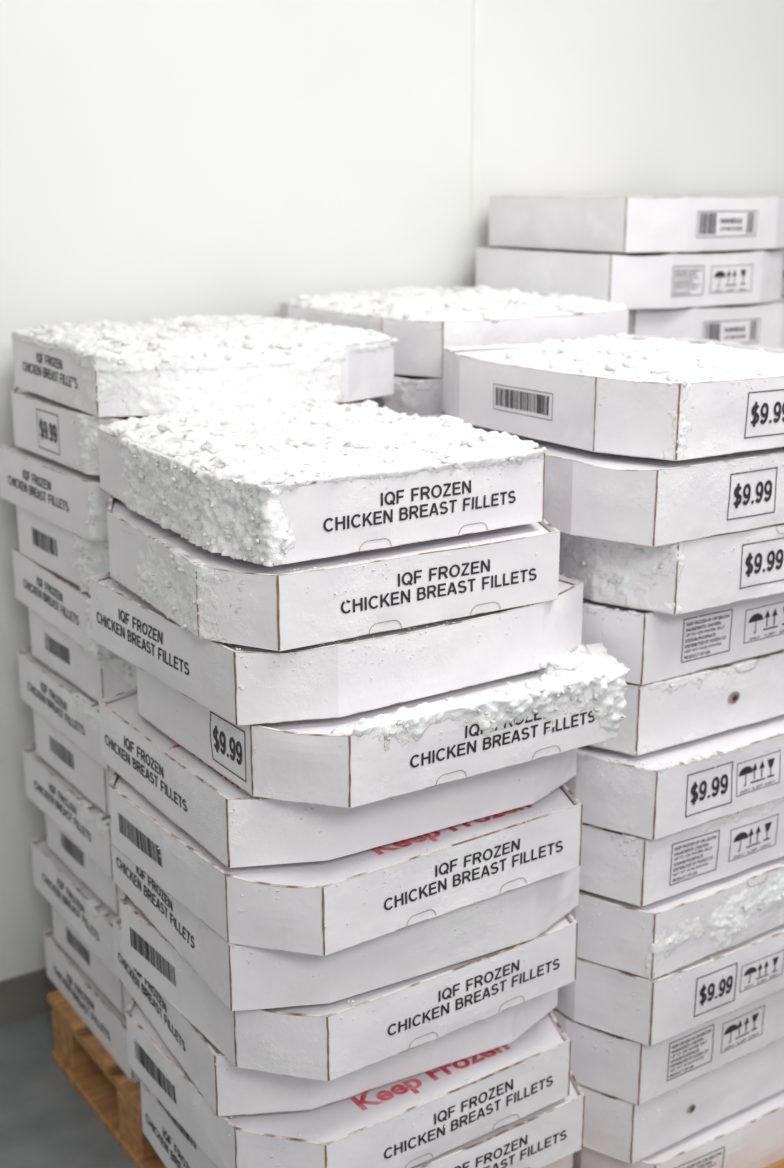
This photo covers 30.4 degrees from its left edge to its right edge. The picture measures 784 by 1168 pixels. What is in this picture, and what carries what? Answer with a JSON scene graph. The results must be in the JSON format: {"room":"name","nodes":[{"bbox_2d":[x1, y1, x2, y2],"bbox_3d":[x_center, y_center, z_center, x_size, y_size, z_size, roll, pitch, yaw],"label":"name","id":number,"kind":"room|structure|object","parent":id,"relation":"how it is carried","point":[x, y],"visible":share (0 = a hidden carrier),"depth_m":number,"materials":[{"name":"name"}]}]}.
{"room":"walk-in freezer","nodes":[
{"label":"walk-in freezer","id":0,"kind":"room"},
{"bbox_2d":[0,1010,136,1167],"bbox_3d":[0.952,1.448,1.249,7.500,0.050,5.300,-10,18,-33],"label":"floor","id":1,"kind":"structure","parent":0,"point":[45,1122],"depth_m":2.75,"materials":[{"name":"concrete"}]},
{"bbox_2d":[47,990,165,1167],"bbox_3d":[-0.182,0.970,2.620,0.510,0.150,1.073,-10,18,-33],"label":"wooden pallet","id":2,"kind":"object","parent":1,"relation":"on","point":[112,1096],"visible":0.22,"depth_m":2.75,"materials":[{"name":"brown wood"}]},
{"bbox_2d":[44,928,140,1082],"bbox_3d":[-0.356,0.762,2.910,0.559,0.097,0.545,-10,18,-32],"label":"box","id":3,"kind":"object","parent":2,"relation":"on","point":[102,1017],"visible":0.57,"depth_m":2.74,"materials":[{"name":"white cardboard"}]},
{"bbox_2d":[52,906,131,1015],"bbox_3d":[-0.365,0.662,2.895,0.536,0.097,0.582,-10,18,-33],"label":"box","id":4,"kind":"object","parent":3,"relation":"on","point":[115,991],"visible":0.16,"depth_m":2.73,"materials":[{"name":"white cardboard"}]},
{"bbox_2d":[31,834,120,981],"bbox_3d":[-0.368,0.568,2.862,0.555,0.098,0.544,-10,18,-32],"label":"box","id":5,"kind":"object","parent":4,"relation":"on","point":[86,913],"visible":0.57,"depth_m":2.72,"materials":[{"name":"white cardboard"}]},
{"bbox_2d":[45,814,123,915],"bbox_3d":[-0.364,0.469,2.844,0.536,0.097,0.584,-10,18,-33],"label":"box","id":6,"kind":"object","parent":5,"relation":"on","point":[70,854],"visible":0.16,"depth_m":2.69,"materials":[{"name":"white cardboard"}]},
{"bbox_2d":[22,744,112,879],"bbox_3d":[-0.373,0.377,2.802,0.558,0.098,0.546,-10,18,-32],"label":"box","id":7,"kind":"object","parent":6,"relation":"on","point":[80,819],"visible":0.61,"depth_m":2.65,"materials":[{"name":"white cardboard"}]},
{"bbox_2d":[33,709,114,815],"bbox_3d":[-0.371,0.278,2.784,0.534,0.098,0.586,-10,18,-33],"label":"box","id":8,"kind":"object","parent":7,"relation":"on","point":[78,768],"visible":0.22,"depth_m":2.63,"materials":[{"name":"white cardboard"}]},
{"bbox_2d":[17,646,113,771],"bbox_3d":[-0.370,0.182,2.754,0.562,0.098,0.545,-10,18,-32],"label":"box","id":9,"kind":"object","parent":8,"relation":"on","point":[75,714],"visible":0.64,"depth_m":2.60,"materials":[{"name":"white cardboard"}]},
{"bbox_2d":[29,608,136,701],"bbox_3d":[-0.370,0.084,2.736,0.540,0.098,0.585,-10,18,-33],"label":"box","id":10,"kind":"object","parent":9,"relation":"on","point":[100,679],"visible":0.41,"depth_m":2.54,"materials":[{"name":"white cardboard"}]},
{"bbox_2d":[12,547,121,660],"bbox_3d":[-0.367,-0.009,2.691,0.562,0.105,0.557,-9,18,-31],"label":"box","id":11,"kind":"object","parent":10,"relation":"on","point":[61,602],"visible":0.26,"depth_m":2.54,"materials":[{"name":"white cardboard"}]},
{"bbox_2d":[16,505,109,594],"bbox_3d":[-0.378,-0.106,2.668,0.550,0.105,0.600,-10,18,-33],"label":"box","id":12,"kind":"object","parent":11,"relation":"on","point":[75,558],"visible":0.24,"depth_m":2.49,"materials":[{"name":"white cardboard"}]},
{"bbox_2d":[0,443,109,542],"bbox_3d":[-0.375,-0.201,2.637,0.570,0.102,0.566,-10,18,-33],"label":"box","id":13,"kind":"object","parent":12,"relation":"on","point":[71,499],"visible":0.3,"depth_m":2.45,"materials":[{"name":"white cardboard"}]},
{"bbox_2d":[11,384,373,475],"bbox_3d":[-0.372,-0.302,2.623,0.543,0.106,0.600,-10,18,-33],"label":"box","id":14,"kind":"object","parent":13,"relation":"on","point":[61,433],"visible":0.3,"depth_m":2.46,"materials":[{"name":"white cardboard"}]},
{"bbox_2d":[12,314,397,416],"bbox_3d":[-0.347,-0.410,2.598,0.573,0.126,0.558,-9,18,-30],"label":"box","id":15,"kind":"object","parent":14,"relation":"on","point":[100,368],"visible":1,"depth_m":2.40,"materials":[{"name":"white cardboard"}]},
{"bbox_2d":[140,1080,572,1167],"bbox_3d":[-0.063,0.899,2.408,0.587,0.097,0.545,-8,17,-29],"label":"box","id":16,"kind":"object","parent":2,"relation":"on","point":[168,1149],"visible":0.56,"depth_m":2.37,"materials":[{"name":"white cardboard"}]},
{"bbox_2d":[151,1068,584,1167],"bbox_3d":[-0.059,0.809,2.359,0.581,0.098,0.587,-10,18,-32],"label":"box","id":17,"kind":"object","parent":16,"relation":"on","point":[553,1132],"visible":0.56,"depth_m":2.20,"materials":[{"name":"white cardboard"}]},
{"bbox_2d":[126,998,570,1167],"bbox_3d":[-0.088,0.717,2.316,0.584,0.098,0.588,-10,18,-33],"label":"box","id":18,"kind":"object","parent":17,"relation":"on","point":[408,1122],"visible":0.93,"depth_m":2.09,"materials":[{"name":"white cardboard"}]},
{"bbox_2d":[112,916,557,1116],"bbox_3d":[-0.098,0.609,2.330,0.583,0.098,0.544,-9,18,-28],"label":"box","id":19,"kind":"object","parent":18,"relation":"on","point":[229,1090],"visible":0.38,"depth_m":2.10,"materials":[{"name":"white cardboard"}]},
{"bbox_2d":[120,893,577,1080],"bbox_3d":[-0.084,0.525,2.258,0.578,0.098,0.586,-11,18,-34],"label":"box","id":20,"kind":"object","parent":19,"relation":"on","point":[330,1041],"visible":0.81,"depth_m":2.01,"materials":[{"name":"white cardboard"}]},
{"bbox_2d":[110,823,579,1010],"bbox_3d":[-0.076,0.430,2.224,0.583,0.098,0.547,-9,18,-30],"label":"box","id":21,"kind":"object","parent":20,"relation":"on","point":[242,977],"visible":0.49,"depth_m":1.99,"materials":[{"name":"white cardboard"}]},
{"bbox_2d":[109,772,582,955],"bbox_3d":[-0.089,0.338,2.186,0.585,0.098,0.586,-11,18,-34],"label":"box","id":22,"kind":"object","parent":21,"relation":"on","point":[322,908],"visible":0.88,"depth_m":1.94,"materials":[{"name":"white cardboard"}]},
{"bbox_2d":[99,687,576,867],"bbox_3d":[-0.087,0.233,2.189,0.586,0.098,0.546,-10,18,-31],"label":"box","id":23,"kind":"object","parent":22,"relation":"on","point":[239,828],"visible":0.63,"depth_m":1.96,"materials":[{"name":"white cardboard"}]},
{"bbox_2d":[136,642,629,807],"bbox_3d":[-0.034,0.134,2.136,0.594,0.118,0.608,-10,18,-32],"label":"box","id":24,"kind":"object","parent":23,"relation":"on","point":[576,699],"visible":0.44,"depth_m":1.90,"materials":[{"name":"white cardboard"}]},
{"bbox_2d":[89,572,583,725],"bbox_3d":[-0.085,0.040,2.135,0.587,0.098,0.546,-10,18,-34],"label":"box","id":25,"kind":"object","parent":24,"relation":"on","point":[243,685],"visible":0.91,"depth_m":1.90,"materials":[{"name":"white cardboard"}]},
{"bbox_2d":[107,495,559,650],"bbox_3d":[-0.117,-0.058,2.121,0.560,0.104,0.585,-10,18,-31],"label":"box","id":26,"kind":"object","parent":25,"relation":"on","point":[211,596],"visible":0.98,"depth_m":1.88,"materials":[{"name":"white cardboard"}]},
{"bbox_2d":[97,395,546,566],"bbox_3d":[-0.122,-0.175,2.122,0.537,0.127,0.602,-10,18,-33],"label":"box","id":27,"kind":"object","parent":26,"relation":"on","point":[290,481],"visible":1,"depth_m":1.93,"materials":[{"name":"white cardboard"}]},
{"bbox_2d":[764,1158,783,1167],"bbox_3d":[0.553,0.970,2.735,0.818,0.090,0.712,-10,18,-33],"label":"wooden pallet","id":28,"kind":"object","parent":1,"relation":"on","point":[780,1163],"visible":0.02,"depth_m":2.47,"materials":[{"name":"brown wood"}]},
{"bbox_2d":[573,1089,783,1167],"bbox_3d":[0.447,0.884,2.667,0.542,0.110,0.590,-10,18,-32],"label":"box","id":29,"kind":"object","parent":28,"relation":"on","point":[753,1136],"visible":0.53,"depth_m":2.40,"materials":[{"name":"white cardboard"}]},
{"bbox_2d":[579,1037,783,1163],"bbox_3d":[0.401,0.775,2.636,0.544,0.111,0.585,-10,18,-33],"label":"box","id":30,"kind":"object","parent":29,"relation":"on","point":[628,1132],"visible":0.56,"depth_m":2.34,"materials":[{"name":"white cardboard"}]},
{"bbox_2d":[552,988,783,1104],"bbox_3d":[0.405,0.668,2.602,0.547,0.114,0.586,-10,19,-33],"label":"box","id":31,"kind":"object","parent":30,"relation":"on","point":[625,1069],"visible":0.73,"depth_m":2.30,"materials":[{"name":"white cardboard"}]},
{"bbox_2d":[555,924,783,1045],"bbox_3d":[0.419,0.564,2.558,0.545,0.110,0.588,-10,18,-33],"label":"box","id":32,"kind":"object","parent":31,"relation":"on","point":[643,1010],"visible":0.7,"depth_m":2.26,"materials":[{"name":"white cardboard"}]},
{"bbox_2d":[569,856,783,979],"bbox_3d":[0.412,0.454,2.532,0.542,0.111,0.594,-10,18,-34],"label":"box","id":33,"kind":"object","parent":32,"relation":"on","point":[656,939],"visible":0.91,"depth_m":2.24,"materials":[{"name":"white cardboard"}]},
{"bbox_2d":[579,796,783,906],"bbox_3d":[0.399,0.340,2.521,0.544,0.114,0.594,-10,18,-33],"label":"box","id":34,"kind":"object","parent":33,"relation":"on","point":[624,867],"visible":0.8,"depth_m":2.22,"materials":[{"name":"white cardboard"}]},
{"bbox_2d":[565,714,783,839],"bbox_3d":[0.406,0.233,2.487,0.545,0.115,0.586,-10,18,-33],"label":"box","id":35,"kind":"object","parent":34,"relation":"on","point":[660,793],"visible":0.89,"depth_m":2.19,"materials":[{"name":"white cardboard"}]},
{"bbox_2d":[589,649,783,755],"bbox_3d":[0.389,0.111,2.506,0.546,0.114,0.589,-10,18,-33],"label":"box","id":36,"kind":"object","parent":35,"relation":"on","point":[673,711],"visible":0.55,"depth_m":2.23,"materials":[{"name":"white cardboard"}]},
{"bbox_2d":[581,593,783,684],"bbox_3d":[0.391,0.001,2.482,0.547,0.112,0.586,-10,18,-33],"label":"box","id":37,"kind":"object","parent":36,"relation":"on","point":[655,646],"visible":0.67,"depth_m":2.18,"materials":[{"name":"white cardboard"}]},
{"bbox_2d":[559,523,783,614],"bbox_3d":[0.434,-0.102,2.434,0.549,0.115,0.588,-10,18,-32],"label":"box","id":38,"kind":"object","parent":37,"relation":"on","point":[677,578],"visible":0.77,"depth_m":2.14,"materials":[{"name":"white cardboard"}]},
{"bbox_2d":[419,414,783,546],"bbox_3d":[0.390,-0.202,2.373,0.542,0.110,0.583,-10,18,-33],"label":"box","id":39,"kind":"object","parent":38,"relation":"on","point":[652,502],"visible":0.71,"depth_m":2.08,"materials":[{"name":"white cardboard"}]},
{"bbox_2d":[442,332,783,460],"bbox_3d":[0.431,-0.335,2.386,0.546,0.136,0.589,-10,18,-32],"label":"box","id":40,"kind":"object","parent":39,"relation":"on","point":[665,398],"visible":1,"depth_m":2.17,"materials":[{"name":"white cardboard"}]},
{"bbox_3d":[0.637,0.702,3.602,1.862,0.150,0.623,-10,18,-33],"label":"wooden pallet","id":41,"kind":"object","parent":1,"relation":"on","visible":0},
{"bbox_3d":[0.109,0.673,3.231,0.545,0.100,0.583,-10,18,-32],"label":"box","id":42,"kind":"object","parent":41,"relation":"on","visible":0},
{"bbox_3d":[0.118,0.573,3.211,0.545,0.100,0.583,-10,18,-32],"label":"box","id":43,"kind":"object","parent":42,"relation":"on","visible":0},
{"bbox_3d":[0.120,0.475,3.182,0.544,0.100,0.587,-10,18,-32],"label":"box","id":44,"kind":"object","parent":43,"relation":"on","visible":0},
{"bbox_3d":[0.115,0.377,3.153,0.544,0.100,0.588,-10,18,-33],"label":"box","id":45,"kind":"object","parent":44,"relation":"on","visible":0},
{"bbox_3d":[0.116,0.278,3.126,0.542,0.100,0.584,-10,18,-33],"label":"box","id":46,"kind":"object","parent":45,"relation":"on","visible":0},
{"bbox_3d":[0.110,0.180,3.095,0.545,0.100,0.591,-10,18,-32],"label":"box","id":47,"kind":"object","parent":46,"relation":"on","visible":0},
{"bbox_3d":[0.115,0.081,3.072,0.545,0.100,0.586,-10,18,-33],"label":"box","id":48,"kind":"object","parent":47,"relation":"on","visible":0},
{"bbox_3d":[0.108,-0.017,3.042,0.546,0.100,0.583,-10,18,-32],"label":"box","id":49,"kind":"object","parent":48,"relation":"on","visible":0},
{"bbox_3d":[0.109,-0.116,3.015,0.544,0.100,0.583,-10,18,-33],"label":"box","id":50,"kind":"object","parent":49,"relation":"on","visible":0},
{"bbox_3d":[0.110,-0.215,2.989,0.544,0.100,0.585,-10,18,-33],"label":"box","id":51,"kind":"object","parent":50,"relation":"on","visible":0},
{"bbox_3d":[0.114,-0.314,2.964,0.544,0.100,0.582,-10,18,-33],"label":"box","id":52,"kind":"object","parent":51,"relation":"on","visible":0},
{"bbox_2d":[367,374,445,415],"bbox_3d":[0.115,-0.413,2.935,0.558,0.104,0.598,-10,18,-32],"label":"box","id":53,"kind":"object","parent":52,"relation":"on","point":[420,395],"visible":0.12,"depth_m":2.62,"materials":[{"name":"white cardboard"}]},
{"bbox_2d":[280,285,628,377],"bbox_3d":[0.113,-0.527,2.906,0.545,0.136,0.601,-10,18,-32],"label":"box","id":54,"kind":"object","parent":53,"relation":"on","point":[424,321],"visible":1,"depth_m":2.69,"materials":[{"name":"white cardboard"}]},
{"bbox_3d":[0.577,0.579,3.561,0.503,0.107,0.547,-10,18,-33],"label":"box","id":55,"kind":"object","parent":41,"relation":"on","visible":0},
{"bbox_3d":[0.577,0.473,3.534,0.507,0.107,0.544,-10,18,-33],"label":"box","id":56,"kind":"object","parent":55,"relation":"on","visible":0},
{"bbox_3d":[0.574,0.366,3.506,0.502,0.107,0.546,-10,18,-33],"label":"box","id":57,"kind":"object","parent":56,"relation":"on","visible":0},
{"bbox_3d":[0.574,0.260,3.477,0.504,0.107,0.544,-10,18,-33],"label":"box","id":58,"kind":"object","parent":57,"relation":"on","visible":0},
{"bbox_3d":[0.575,0.154,3.448,0.503,0.107,0.543,-10,18,-33],"label":"box","id":59,"kind":"object","parent":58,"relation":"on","visible":0},
{"bbox_3d":[0.575,0.048,3.419,0.504,0.107,0.544,-10,18,-33],"label":"box","id":60,"kind":"object","parent":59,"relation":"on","visible":0},
{"bbox_3d":[0.576,-0.057,3.386,0.504,0.107,0.548,-10,18,-33],"label":"box","id":61,"kind":"object","parent":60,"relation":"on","visible":0},
{"bbox_3d":[0.574,-0.164,3.360,0.504,0.107,0.542,-10,18,-33],"label":"box","id":62,"kind":"object","parent":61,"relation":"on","visible":0},
{"bbox_3d":[0.574,-0.270,3.332,0.503,0.107,0.546,-10,18,-33],"label":"box","id":63,"kind":"object","parent":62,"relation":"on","visible":0},
{"bbox_3d":[0.576,-0.376,3.302,0.506,0.107,0.546,-10,18,-33],"label":"box","id":64,"kind":"object","parent":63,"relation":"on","visible":0},
{"bbox_3d":[0.576,-0.482,3.273,0.503,0.107,0.543,-10,18,-33],"label":"box","id":65,"kind":"object","parent":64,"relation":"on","visible":0},
{"bbox_2d":[627,298,783,348],"bbox_3d":[0.574,-0.589,3.244,0.510,0.107,0.544,-10,18,-33],"label":"box","id":66,"kind":"object","parent":65,"relation":"on","point":[756,324],"visible":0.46,"depth_m":3.00,"materials":[{"name":"white cardboard"}]},
{"bbox_2d":[476,246,783,308],"bbox_3d":[0.515,-0.684,3.178,0.508,0.107,0.546,-10,18,-33],"label":"box","id":67,"kind":"object","parent":66,"relation":"on","point":[639,280],"visible":0.95,"depth_m":2.96,"materials":[{"name":"white cardboard"}]},
{"bbox_2d":[488,195,783,252],"bbox_3d":[0.545,-0.795,3.166,0.504,0.107,0.549,-10,18,-33],"label":"box","id":68,"kind":"object","parent":67,"relation":"on","point":[603,223],"visible":1,"depth_m":2.95,"materials":[{"name":"white cardboard"}]},
{"bbox_3d":[1.034,0.498,3.861,0.568,0.107,0.549,-10,18,-33],"label":"box","id":69,"kind":"object","parent":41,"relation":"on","visible":0},
{"bbox_3d":[1.033,0.391,3.833,0.570,0.107,0.546,-10,18,-33],"label":"box","id":70,"kind":"object","parent":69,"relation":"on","visible":0},
{"bbox_3d":[1.036,0.285,3.806,0.565,0.107,0.543,-10,18,-33],"label":"box","id":71,"kind":"object","parent":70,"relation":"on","visible":0},
{"bbox_3d":[1.035,0.179,3.775,0.564,0.107,0.544,-10,18,-33],"label":"box","id":72,"kind":"object","parent":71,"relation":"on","visible":0},
{"bbox_3d":[1.032,0.072,3.747,0.565,0.107,0.546,-10,18,-33],"label":"box","id":73,"kind":"object","parent":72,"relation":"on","visible":0},
{"bbox_3d":[1.035,-0.033,3.717,0.563,0.107,0.547,-10,18,-33],"label":"box","id":74,"kind":"object","parent":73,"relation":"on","visible":0},
{"bbox_3d":[1.037,-0.140,3.689,0.566,0.107,0.545,-10,18,-33],"label":"box","id":75,"kind":"object","parent":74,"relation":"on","visible":0},
{"bbox_3d":[1.034,-0.245,3.658,0.568,0.107,0.549,-10,18,-33],"label":"box","id":76,"kind":"object","parent":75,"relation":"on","visible":0},
{"bbox_3d":[1.034,-0.351,3.629,0.565,0.107,0.544,-10,18,-33],"label":"box","id":77,"kind":"object","parent":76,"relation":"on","visible":0},
{"bbox_3d":[1.035,-0.458,3.603,0.565,0.107,0.547,-10,18,-33],"label":"box","id":78,"kind":"object","parent":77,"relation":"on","visible":0},
{"bbox_3d":[1.033,-0.564,3.572,0.566,0.107,0.543,-10,18,-33],"label":"box","id":79,"kind":"object","parent":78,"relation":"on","visible":0},
{"bbox_3d":[1.035,-0.670,3.545,0.564,0.107,0.545,-10,18,-33],"label":"box","id":80,"kind":"object","parent":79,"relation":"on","visible":0},
{"bbox_2d":[781,248,783,295],"bbox_3d":[1.034,-0.776,3.515,0.563,0.107,0.545,-10,18,-33],"label":"box","id":81,"kind":"object","parent":80,"relation":"on","point":[782,286],"visible":0.03,"depth_m":3.26,"materials":[{"name":"white cardboard"}]},
{"bbox_2d":[693,195,783,196],"bbox_3d":[1.035,-0.882,3.486,0.562,0.108,0.548,-10,18,-33],"label":"box","id":82,"kind":"object","parent":81,"relation":"on","point":[693,195],"visible":0.06,"depth_m":3.73,"materials":[{"name":"white cardboard"}]},
{"bbox_2d":[0,0,783,980],"bbox_3d":[-0.504,-0.783,2.874,7.500,3.400,0.100,-10,18,-33],"label":"wall","id":83,"kind":"structure","parent":0,"point":[162,159],"depth_m":3.00,"materials":[{"name":"white paint"}]},
{"bbox_2d":[0,967,58,1026],"bbox_3d":[-0.473,0.820,3.264,7.500,0.100,0.008,-10,18,-33],"label":"baseboard","id":84,"kind":"structure","parent":83,"relation":"attached to","point":[23,996],"depth_m":3.06,"materials":[{"name":"plastic"}]},
{"bbox_2d":[469,0,484,287],"bbox_3d":[0.190,-0.938,3.252,0.028,3.300,0.004,-10,18,-33],"label":"trim","id":85,"kind":"structure","parent":83,"relation":"attached to","point":[478,5],"depth_m":3.23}
]}

